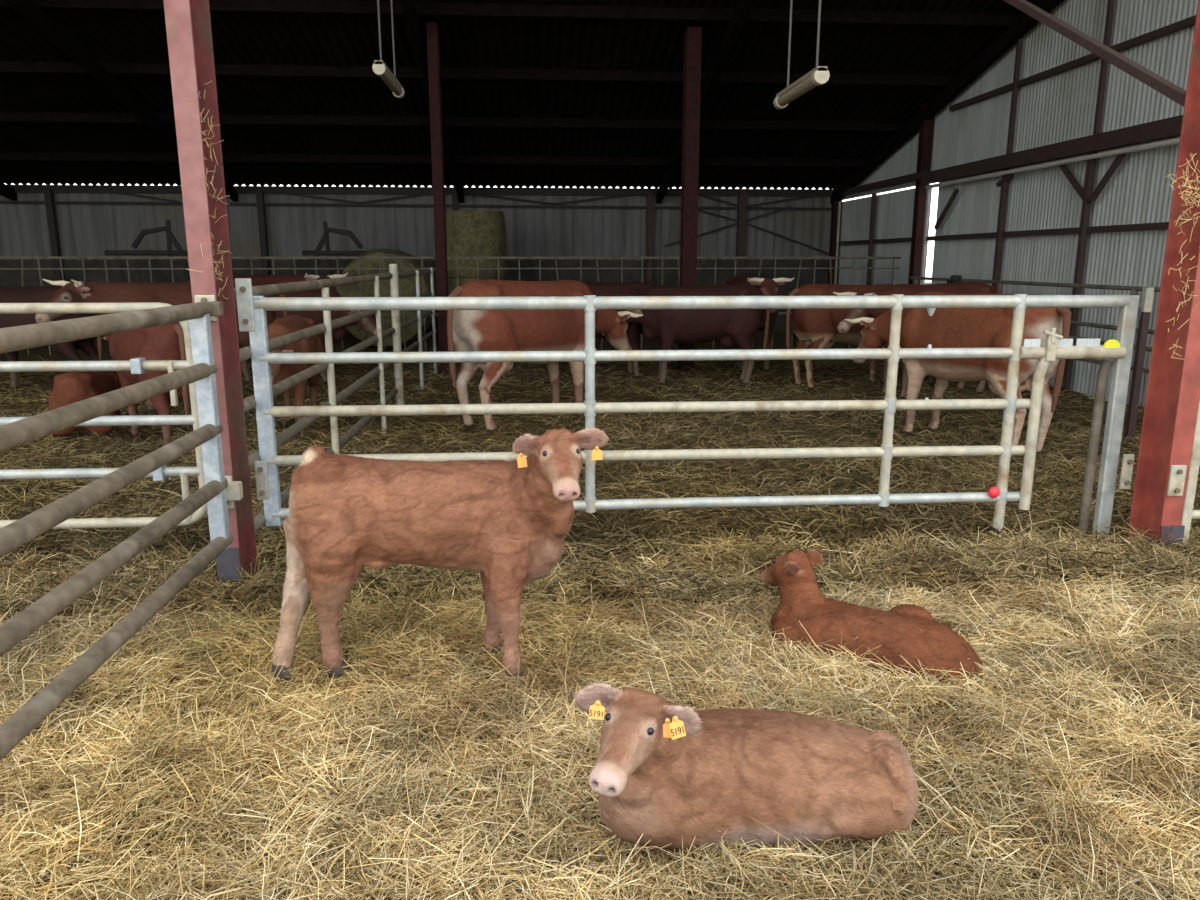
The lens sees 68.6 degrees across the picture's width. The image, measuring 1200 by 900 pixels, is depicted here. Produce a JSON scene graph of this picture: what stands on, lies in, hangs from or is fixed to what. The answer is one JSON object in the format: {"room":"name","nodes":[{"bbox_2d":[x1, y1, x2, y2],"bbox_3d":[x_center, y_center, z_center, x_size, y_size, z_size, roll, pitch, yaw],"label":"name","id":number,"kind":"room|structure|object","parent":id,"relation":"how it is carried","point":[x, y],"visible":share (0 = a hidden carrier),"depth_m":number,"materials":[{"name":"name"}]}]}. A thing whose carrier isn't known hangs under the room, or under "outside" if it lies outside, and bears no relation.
{"room":"cattle barn","nodes":[
{"label":"cattle barn","id":0,"kind":"room"},
{"bbox_2d":[0,259,828,335],"bbox_3d":[-6.186,-3.139,18.067,22.600,1.550,0.200,-1,12,-4],"label":"wall","id":1,"kind":"structure","parent":0,"point":[8,278],"depth_m":18.22,"materials":[{"name":"metal"}]},
{"bbox_2d":[0,193,831,259],"bbox_3d":[-6.178,-4.535,17.661,22.300,1.400,0.032,-1,12,-4],"label":"cladding","id":2,"kind":"object","parent":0,"point":[83,229],"visible":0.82,"depth_m":17.82,"materials":[{"name":"grey metal"}]},
{"bbox_2d":[0,182,17,200],"bbox_3d":[-10.870,-5.139,9.421,0.100,3.818,15.147,-1,12,-4],"label":"roof beam","id":3,"kind":"structure","parent":2,"relation":"attached to","point":[6,191],"depth_m":16.88,"materials":[{"name":"metal"}]},
{"bbox_2d":[5,0,238,201],"bbox_3d":[-6.681,-5.203,9.716,0.100,3.818,15.147,-1,12,-4],"label":"roof beam","id":4,"kind":"structure","parent":2,"relation":"attached to","point":[28,9],"depth_m":11.83,"materials":[{"name":"metal"}]},
{"bbox_2d":[656,0,754,203],"bbox_3d":[1.748,-5.331,10.311,0.100,3.818,15.147,-1,12,-4],"label":"roof beam","id":5,"kind":"structure","parent":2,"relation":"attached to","point":[743,7],"depth_m":12.10,"materials":[{"name":"metal"}]},
{"bbox_2d":[400,0,464,202],"bbox_3d":[-2.242,-5.271,10.030,0.100,3.818,15.147,-1,12,-4],"label":"roof beam","id":6,"kind":"structure","parent":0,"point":[408,6],"depth_m":11.77,"materials":[{"name":"metal"}]},
{"bbox_2d":[0,0,1036,188],"bbox_3d":[-5.512,-5.448,9.719,22.539,3.718,15.240,-1,12,-4],"label":"ceiling","id":7,"kind":"structure","parent":0,"point":[118,36],"depth_m":13.35,"materials":[{"name":"black metal"}]},
{"bbox_2d":[372,0,404,98],"bbox_3d":[-1.923,-4.463,7.809,0.110,2.342,1.146,-1,12,-4],"label":"hanging lamp","id":8,"kind":"object","parent":7,"relation":"hanging from","point":[380,68],"visible":1,"depth_m":7.87,"materials":[{"name":"beige plastic"}]},
{"bbox_2d":[773,0,829,109],"bbox_3d":[1.497,-4.172,6.293,0.110,3.113,1.072,-1,12,-4],"label":"hanging lamp","id":9,"kind":"object","parent":7,"relation":"hanging from","point":[819,75],"visible":1,"depth_m":6.46,"materials":[{"name":"beige plastic"}]},
{"bbox_2d":[0,282,1199,899],"bbox_3d":[-0.720,-0.639,10.066,80.000,0.172,100.000,-1,12,-4],"label":"floor","id":10,"kind":"structure","parent":0,"point":[779,338],"depth_m":6.26,"materials":[{"name":"brown soil"}]},
{"bbox_2d":[43,188,64,285],"bbox_3d":[-10.717,-3.658,17.394,0.120,2.900,0.120,-1,12,-4],"label":"wall post","id":11,"kind":"object","parent":10,"relation":"on","point":[48,195],"visible":0.57,"depth_m":17.22,"materials":[{"name":"black metal"}]},
{"bbox_2d":[0,256,189,354],"bbox_3d":[-8.204,-2.274,13.899,3.860,1.531,0.048,-1,12,-4],"label":"barrier","id":12,"kind":"object","parent":10,"relation":"on","point":[1,257],"visible":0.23,"depth_m":13.77,"materials":[{"name":"grey metal"}]},
{"bbox_2d":[0,302,207,528],"bbox_3d":[-3.819,-0.046,4.316,3.649,1.326,0.075,-1,12,-4],"label":"gate","id":13,"kind":"object","parent":10,"relation":"on","point":[135,365],"visible":0.62,"depth_m":4.38,"materials":[{"name":"metal"}]},
{"bbox_2d":[104,220,189,282],"bbox_3d":[-8.118,-3.040,15.913,1.594,2.187,0.302,-1,12,-4],"label":"rake","id":14,"kind":"object","parent":10,"relation":"on","point":[170,237],"visible":0.46,"depth_m":15.82,"materials":[{"name":"black metal"}]},
{"bbox_2d":[163,0,269,585],"bbox_3d":[-1.665,-2.322,3.500,0.183,6.221,0.335,-1,12,-4],"label":"steel column","id":15,"kind":"structure","parent":10,"relation":"on","point":[188,22],"depth_m":3.83,"materials":[{"name":"metal"}]},
{"bbox_2d":[0,301,242,759],"bbox_3d":[-1.493,0.434,1.686,0.115,1.238,4.520,-1,12,-4],"label":"gate","id":16,"kind":"object","parent":15,"relation":"attached to","point":[216,491],"visible":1,"depth_m":2.83,"materials":[{"name":"metal"}]},
{"bbox_2d":[256,190,269,274],"bbox_3d":[-6.719,-3.719,17.676,0.120,2.900,0.120,-1,12,-4],"label":"wall post","id":17,"kind":"object","parent":10,"relation":"on","point":[260,201],"visible":0.64,"depth_m":17.49,"materials":[{"name":"black metal"}]},
{"bbox_2d":[0,189,831,254],"bbox_3d":[-3.357,-4.582,17.759,16.652,1.289,0.070,-1,12,-4],"label":"wall rail","id":18,"kind":"object","parent":17,"relation":"attached to","point":[173,202],"depth_m":17.76,"materials":[{"name":"black metal"}]},
{"bbox_2d":[302,221,367,275],"bbox_3d":[-4.821,-3.196,16.636,1.594,2.187,0.302,-1,12,-4],"label":"rake","id":19,"kind":"object","parent":10,"relation":"on","point":[325,237],"visible":0.34,"depth_m":16.52,"materials":[{"name":"black metal"}]},
{"bbox_2d":[234,264,437,532],"bbox_3d":[-2.000,-0.979,8.267,0.105,1.500,8.380,-1,12,-4],"label":"fence","id":20,"kind":"object","parent":10,"relation":"on","point":[393,275],"visible":0.62,"depth_m":6.29,"materials":[{"name":"metal"}]},
{"bbox_2d":[231,256,451,351],"bbox_3d":[-4.316,-2.337,14.193,3.860,1.531,0.048,-1,12,-4],"label":"barrier","id":21,"kind":"object","parent":10,"relation":"on","point":[232,257],"visible":0.34,"depth_m":14.07,"materials":[{"name":"grey metal"}]},
{"bbox_2d":[335,249,436,347],"bbox_3d":[-3.749,-2.678,15.556,1.719,1.719,1.100,-1,12,-4],"label":"bale","id":22,"kind":"object","parent":10,"relation":"on","point":[407,284],"visible":0.52,"depth_m":14.99},
{"bbox_2d":[426,22,449,374],"bbox_3d":[-2.115,-3.192,11.586,0.130,4.464,0.240,-1,12,-4],"label":"column","id":23,"kind":"structure","parent":10,"relation":"on","point":[433,50],"depth_m":11.42,"materials":[{"name":"red metal"}]},
{"bbox_2d":[452,191,458,209],"bbox_3d":[-2.908,-3.778,17.945,0.120,2.900,0.120,-1,12,-4],"label":"wall post","id":24,"kind":"object","parent":10,"relation":"on","point":[455,202],"visible":0.21,"depth_m":17.62,"materials":[{"name":"black metal"}]},
{"bbox_2d":[448,277,503,294],"bbox_3d":[-2.308,-2.592,16.297,1.173,1.180,1.173,-1,12,-4],"label":"bale","id":25,"kind":"object","parent":10,"relation":"on","point":[452,281],"visible":0.05,"depth_m":15.74},
{"bbox_2d":[445,210,505,277],"bbox_3d":[-2.288,-3.746,16.049,1.153,1.160,1.153,-1,12,-4],"label":"bale","id":26,"kind":"object","parent":25,"relation":"on","point":[469,233],"visible":0.85,"depth_m":15.58},
{"bbox_2d":[454,257,679,349],"bbox_3d":[-0.427,-2.401,14.487,3.860,1.531,0.048,-1,12,-4],"label":"barrier","id":27,"kind":"object","parent":10,"relation":"on","point":[456,258],"visible":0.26,"depth_m":14.34,"materials":[{"name":"grey metal"}]},
{"bbox_2d":[0,510,1199,899],"bbox_3d":[0.400,0.783,3.059,7.849,0.311,3.621,-1,12,-4],"label":"bedding","id":28,"kind":"object","parent":10,"relation":"on","point":[229,878],"visible":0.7,"depth_m":2.68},
{"bbox_2d":[272,428,608,683],"bbox_3d":[-0.573,0.353,3.200,1.239,0.944,0.520,2,12,11],"label":"calf","id":29,"kind":"object","parent":28,"relation":"on","point":[509,523],"visible":1,"depth_m":3.08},
{"bbox_2d":[575,682,919,856],"bbox_3d":[0.390,0.802,2.318,0.982,0.557,0.452,-4,13,-17],"label":"calf","id":30,"kind":"object","parent":28,"relation":"on","point":[666,772],"visible":0.94,"depth_m":2.20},
{"bbox_2d":[760,548,982,684],"bbox_3d":[1.028,0.667,3.425,0.882,0.484,0.397,5,13,22],"label":"calf","id":31,"kind":"object","parent":28,"relation":"on","point":[908,631],"visible":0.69,"depth_m":3.36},
{"bbox_2d":[0,357,1199,626],"bbox_3d":[-2.576,-0.389,8.406,16.389,0.369,10.045,-1,12,-4],"label":"straw","id":32,"kind":"object","parent":10,"relation":"on","point":[595,566],"visible":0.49,"depth_m":5.31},
{"bbox_2d":[0,286,102,388],"bbox_3d":[-6.628,-1.269,10.036,2.062,1.199,0.605,1,12,6],"label":"cow","id":33,"kind":"object","parent":32,"relation":"on","point":[41,294],"visible":0.42,"depth_m":9.76},
{"bbox_2d":[48,371,120,435],"bbox_3d":[-4.479,-0.489,7.930,0.572,0.563,1.304,-1,12,-4],"label":"young calf","id":34,"kind":"object","parent":32,"relation":"on","point":[71,387],"visible":0.47,"depth_m":7.38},
{"bbox_2d":[103,322,189,445],"bbox_3d":[-3.759,-0.613,7.383,0.526,1.040,1.856,-11,16,-41],"label":"bullock","id":35,"kind":"object","parent":32,"relation":"on","point":[166,341],"visible":0.37,"depth_m":6.78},
{"bbox_2d":[35,279,286,411],"bbox_3d":[-4.325,-1.075,8.896,2.261,1.304,0.646,-7,14,-28],"label":"cow","id":36,"kind":"object","parent":32,"relation":"on","point":[173,293],"visible":0.26,"depth_m":8.49},
{"bbox_2d":[189,273,347,290],"bbox_3d":[-4.535,-1.764,12.059,2.301,1.311,0.655,2,12,8],"label":"cow","id":37,"kind":"object","parent":32,"relation":"on","point":[270,279],"visible":0.09,"depth_m":11.79},
{"bbox_2d":[267,315,323,433],"bbox_3d":[-2.717,-0.650,7.693,0.556,0.979,1.745,-3,13,-15],"label":"cow","id":38,"kind":"object","parent":32,"relation":"on","point":[279,327],"visible":0.47,"depth_m":7.53},
{"bbox_2d":[241,290,382,383],"bbox_3d":[-3.579,-1.402,10.794,1.986,1.140,0.575,1,12,4],"label":"cow","id":39,"kind":"object","parent":32,"relation":"on","point":[368,324],"visible":0.18,"depth_m":10.57},
{"bbox_2d":[447,280,642,431],"bbox_3d":[-0.485,-0.956,8.331,0.659,1.311,2.312,12,17,43],"label":"cow","id":40,"kind":"object","parent":32,"relation":"on","point":[467,330],"visible":0.66,"depth_m":7.81},
{"bbox_2d":[560,282,652,378],"bbox_3d":[0.211,-1.543,11.259,2.149,1.220,0.616,-2,12,-11],"label":"cow","id":41,"kind":"object","parent":32,"relation":"on","point":[596,288],"visible":0.23,"depth_m":11.05},
{"bbox_2d":[602,284,769,384],"bbox_3d":[1.001,-1.401,10.649,2.085,1.197,0.654,-1,12,-4],"label":"cow","id":42,"kind":"object","parent":32,"relation":"on","point":[731,328],"visible":0.73,"depth_m":10.42},
{"bbox_2d":[249,294,1141,540],"bbox_3d":[0.558,-0.119,4.575,4.555,1.358,0.132,-1,12,-4],"label":"gate","id":43,"kind":"object","parent":32,"relation":"on","point":[1120,350],"visible":0.93,"depth_m":4.54,"materials":[{"name":"metal"}]},
{"bbox_2d":[726,274,793,370],"bbox_3d":[2.113,-1.745,12.052,0.686,1.280,2.296,-1,12,-4],"label":"cow","id":44,"kind":"object","parent":32,"relation":"on","point":[770,285],"visible":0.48,"depth_m":11.66},
{"bbox_2d":[786,284,891,388],"bbox_3d":[3.192,-1.384,10.544,2.139,1.209,0.611,-3,13,-15],"label":"cow","id":45,"kind":"object","parent":32,"relation":"on","point":[814,328],"visible":0.41,"depth_m":10.18},
{"bbox_2d":[833,282,998,398],"bbox_3d":[3.489,-1.214,9.685,2.168,1.240,0.624,-4,13,-20],"label":"cow","id":46,"kind":"object","parent":32,"relation":"on","point":[843,326],"visible":0.25,"depth_m":9.44},
{"bbox_2d":[845,292,1071,457],"bbox_3d":[2.899,-0.714,7.399,0.653,1.227,2.198,-6,14,-28],"label":"cow","id":47,"kind":"object","parent":32,"relation":"on","point":[947,327],"visible":0.72,"depth_m":6.88},
{"bbox_2d":[646,192,652,284],"bbox_3d":[1.021,-3.837,18.222,0.120,2.900,0.120,-1,12,-4],"label":"wall post","id":48,"kind":"object","parent":10,"relation":"on","point":[649,225],"visible":0.64,"depth_m":18.06,"materials":[{"name":"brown metal"}]},
{"bbox_2d":[678,27,701,371],"bbox_3d":[1.200,-3.243,11.820,0.190,4.464,0.240,-1,12,-4],"label":"column","id":49,"kind":"structure","parent":10,"relation":"on","point":[690,126],"depth_m":11.62,"materials":[{"name":"red metal"}]},
{"bbox_2d":[736,192,746,274],"bbox_3d":[2.927,-3.867,18.357,0.160,2.900,0.120,-1,12,-4],"label":"wall post","id":50,"kind":"object","parent":10,"relation":"on","point":[742,198],"visible":0.64,"depth_m":18.17,"materials":[{"name":"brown metal"}]},
{"bbox_2d":[697,257,900,349],"bbox_3d":[3.281,-2.462,14.768,3.500,1.531,0.048,-1,12,-4],"label":"barrier","id":51,"kind":"object","parent":10,"relation":"on","point":[715,258],"visible":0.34,"depth_m":14.64,"materials":[{"name":"grey metal"}]},
{"bbox_2d":[910,275,1159,373],"bbox_3d":[5.106,-1.209,9.758,0.175,1.340,8.400,-1,12,-4],"label":"fence","id":52,"kind":"object","parent":10,"relation":"on","point":[1134,290],"visible":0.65,"depth_m":9.51,"materials":[{"name":"black metal"}]},
{"bbox_2d":[1004,0,1199,547],"bbox_3d":[2.644,-2.913,6.281,0.344,6.160,5.045,-1,12,-4],"label":"steel column","id":53,"kind":"structure","parent":10,"relation":"on","point":[1172,399],"depth_m":4.45,"materials":[{"name":"metal"}]},
{"bbox_2d":[1181,400,1199,544],"bbox_3d":[4.483,-0.030,4.551,3.020,1.076,0.050,-1,12,-4],"label":"gate","id":54,"kind":"object","parent":53,"relation":"attached to","point":[1189,513],"visible":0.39,"depth_m":4.46,"materials":[{"name":"metal"}]},
{"bbox_2d":[1124,287,1153,444],"bbox_3d":[4.485,-0.680,7.335,0.065,1.330,0.055,-1,12,-4],"label":"fence post","id":55,"kind":"object","parent":10,"relation":"on","point":[1147,292],"visible":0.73,"depth_m":7.31,"materials":[{"name":"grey metal"}]},
{"bbox_2d":[837,0,1197,406],"bbox_3d":[5.538,-4.153,10.814,0.020,6.648,15.238,-1,12,-4],"label":"wall","id":56,"kind":"structure","parent":0,"point":[1139,191],"depth_m":10.72,"materials":[{"name":"grey metal"}]},
{"bbox_2d":[8,185,832,196],"bbox_3d":[-6.174,-5.158,17.467,22.300,0.144,0.080,-1,12,-4],"label":"roof beam","id":57,"kind":"structure","parent":56,"relation":"attached to","point":[17,188],"depth_m":17.60,"materials":[{"name":"black metal"}]},
{"bbox_2d":[0,152,867,166],"bbox_3d":[-6.054,-5.226,15.758,22.300,0.140,0.070,-1,12,-4],"label":"roof beam","id":58,"kind":"structure","parent":56,"relation":"attached to","point":[7,156],"depth_m":15.92,"materials":[{"name":"metal"}]},
{"bbox_2d":[0,112,906,130],"bbox_3d":[-5.932,-5.267,14.015,22.300,0.140,0.070,-1,12,-4],"label":"roof beam","id":59,"kind":"structure","parent":56,"relation":"attached to","point":[62,117],"depth_m":14.27,"materials":[{"name":"metal"}]},
{"bbox_2d":[0,61,956,85],"bbox_3d":[-5.810,-5.307,12.271,22.300,0.140,0.070,-1,12,-4],"label":"roof beam","id":60,"kind":"structure","parent":56,"relation":"attached to","point":[5,66],"depth_m":12.54,"materials":[{"name":"metal"}]},
{"bbox_2d":[0,0,1019,26],"bbox_3d":[-5.687,-5.348,10.528,22.300,0.140,0.070,-1,12,-4],"label":"roof beam","id":61,"kind":"structure","parent":56,"relation":"attached to","point":[250,6],"depth_m":10.86,"materials":[{"name":"metal"}]},
{"bbox_2d":[830,0,1062,204],"bbox_3d":[5.388,-5.387,10.568,0.100,3.818,15.147,-1,12,-4],"label":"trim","id":62,"kind":"structure","parent":56,"relation":"attached to","point":[1024,23],"depth_m":12.95,"materials":[{"name":"metal"}]},
{"bbox_2d":[828,0,1195,389],"bbox_3d":[5.423,-3.346,10.961,0.178,5.108,15.200,-1,12,-4],"label":"wall frame","id":63,"kind":"object","parent":56,"relation":"attached to","point":[1170,127],"visible":0.84,"depth_m":11.07,"materials":[{"name":"brown metal"}]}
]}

